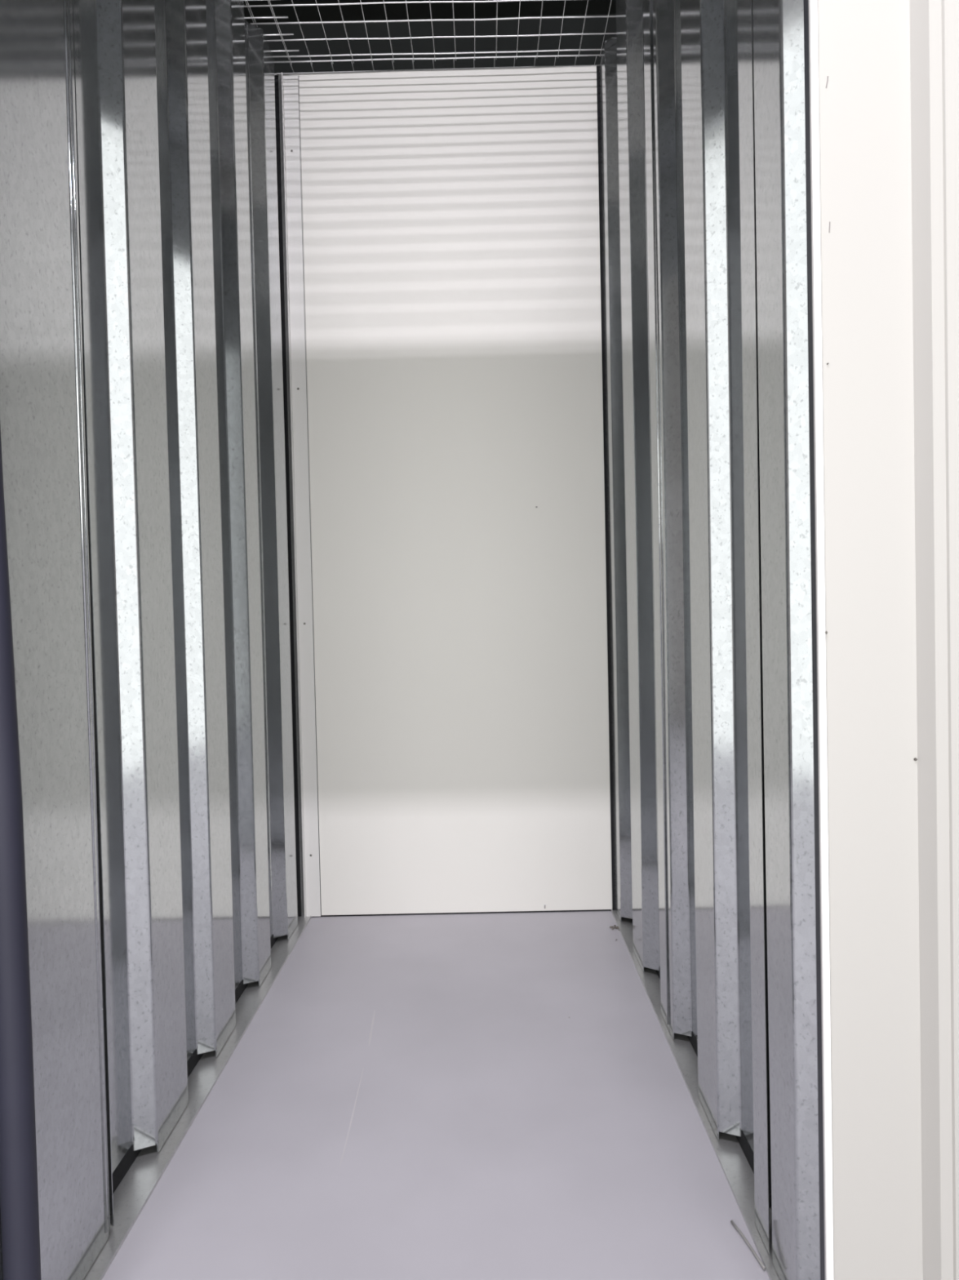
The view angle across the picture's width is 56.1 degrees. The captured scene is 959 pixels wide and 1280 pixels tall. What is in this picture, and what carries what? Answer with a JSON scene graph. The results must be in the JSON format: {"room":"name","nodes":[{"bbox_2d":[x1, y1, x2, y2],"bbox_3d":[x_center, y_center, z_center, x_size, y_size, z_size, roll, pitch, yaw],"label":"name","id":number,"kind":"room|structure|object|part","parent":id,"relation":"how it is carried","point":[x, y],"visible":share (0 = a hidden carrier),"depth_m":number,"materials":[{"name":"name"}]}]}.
{"room":"storage unit","nodes":[
{"label":"storage unit","id":0,"kind":"room"},
{"bbox_2d":[0,0,297,1279],"bbox_3d":[-0.629,-0.419,1.939,0.068,2.655,1.890,-1,1,0],"label":"wall","id":1,"kind":"structure","parent":0,"point":[142,405],"depth_m":1.59,"materials":[{"name":"metal"}]},
{"bbox_2d":[0,424,41,1279],"bbox_3d":[-0.595,-0.398,1.066,0.067,2.656,0.041,-1,1,0],"label":"trim","id":2,"kind":"structure","parent":1,"relation":"attached to","point":[19,1190],"depth_m":1.07,"materials":[{"name":"blue plastic"}]},
{"bbox_2d":[83,915,311,1279],"bbox_3d":[-0.588,0.894,1.981,0.088,0.034,1.808,-1,1,0],"label":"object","id":3,"kind":"structure","parent":1,"relation":"attached to","point":[140,1171],"depth_m":1.69,"materials":[{"name":"metal"}]},
{"bbox_2d":[244,0,616,23],"bbox_3d":[-0.083,-4.266,1.894,8.000,0.270,9.000,-1,1,0],"label":"ceiling","id":4,"kind":"structure","parent":0,"point":[572,7],"depth_m":6.30,"materials":[{"name":"metal"}]},
{"bbox_2d":[253,13,616,75],"bbox_3d":[0.001,-1.817,6.506,8.200,5.200,0.100,-1,1,0],"label":"wall","id":5,"kind":"structure","parent":0,"point":[548,25],"depth_m":6.40,"materials":[{"name":"metal"}]},
{"bbox_2d":[102,911,769,1279],"bbox_3d":[0.034,0.946,2.024,8.000,0.100,9.000,-1,1,0],"label":"floor","id":6,"kind":"structure","parent":0,"point":[408,1097],"depth_m":1.66,"materials":[{"name":"grey paint"}]},
{"bbox_2d":[609,924,618,929],"bbox_3d":[0.409,0.868,2.718,0.031,0.005,0.043,-1,1,0],"label":"clump","id":7,"kind":"object","parent":6,"relation":"on","point":[611,926],"visible":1,"depth_m":2.72,"materials":[{"name":"grey"}]},
{"bbox_2d":[730,1220,765,1269],"bbox_3d":[0.400,0.900,1.343,0.006,0.006,0.107,-2,1,-10],"label":"strip","id":8,"kind":"object","parent":6,"relation":"on","point":[731,1221],"visible":1,"depth_m":1.34,"materials":[{"name":"grey metal"}]},
{"bbox_2d":[274,64,613,916],"bbox_3d":[-0.096,-0.454,2.866,1.120,2.663,0.036,-1,1,0],"label":"wall","id":9,"kind":"structure","parent":0,"point":[451,229],"depth_m":2.85,"materials":[{"name":"metal"}]},
{"bbox_2d":[278,72,321,918],"bbox_3d":[-0.568,-0.442,2.843,0.064,2.654,0.020,-1,1,0],"label":"trim","id":10,"kind":"structure","parent":9,"relation":"attached to","point":[289,91],"depth_m":2.85,"materials":[{"name":"metal"}]},
{"bbox_2d":[274,56,596,75],"bbox_3d":[-0.114,-1.817,3.139,1.620,0.007,0.675,-1,1,0],"label":"mesh panel","id":11,"kind":"object","parent":9,"relation":"on","point":[596,56],"visible":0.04,"depth_m":2.82,"materials":[{"name":"metal"}]},
{"bbox_3d":[-0.121,-1.783,2.833,1.030,0.004,0.036,-1,1,0],"label":"rail","id":12,"kind":"part","parent":9,"relation":"part of","materials":[{"name":"metal"}]},
{"bbox_2d":[596,65,615,910],"bbox_3d":[0.400,-0.464,2.845,0.009,2.656,0.004,-1,1,0],"label":"trim","id":13,"kind":"structure","parent":9,"relation":"attached to","point":[597,66],"depth_m":2.84,"materials":[{"name":"white metal"}]},
{"bbox_2d":[599,0,820,1279],"bbox_3d":[0.427,-0.443,1.962,0.067,2.655,1.830,-1,1,0],"label":"wall","id":14,"kind":"structure","parent":0,"point":[702,102],"depth_m":1.57,"materials":[{"name":"metal"}]},
{"bbox_2d":[244,0,616,65],"bbox_3d":[-0.131,-1.774,1.922,1.070,0.007,1.736,-1,1,0],"label":"mesh panel","id":15,"kind":"object","parent":14,"relation":"on","point":[429,1],"visible":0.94,"depth_m":2.68,"materials":[{"name":"metal"}]},
{"bbox_2d":[244,0,298,59],"bbox_3d":[-0.902,-1.779,2.266,0.695,0.007,1.050,-1,1,0],"label":"mesh panel","id":16,"kind":"object","parent":15,"relation":"on","point":[271,17],"visible":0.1,"depth_m":2.61,"materials":[{"name":"metal"}]},
{"bbox_2d":[611,909,780,1279],"bbox_3d":[0.452,0.871,1.974,0.073,0.034,1.808,-1,1,0],"label":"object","id":17,"kind":"structure","parent":14,"relation":"attached to","point":[735,1157],"depth_m":1.61,"materials":[{"name":"metal"}]},
{"bbox_2d":[803,0,834,1279],"bbox_3d":[0.391,-0.159,1.032,0.018,2.137,0.025,-1,1,0],"label":"trim","id":18,"kind":"structure","parent":14,"relation":"attached to","point":[811,108],"depth_m":1.03,"materials":[{"name":"metal"}]},
{"bbox_2d":[817,0,958,1279],"bbox_3d":[0.991,-0.453,1.013,1.211,2.696,0.040,-1,1,0],"label":"wall","id":19,"kind":"structure","parent":0,"point":[889,69],"depth_m":1.02,"materials":[{"name":"metal"}]}
]}

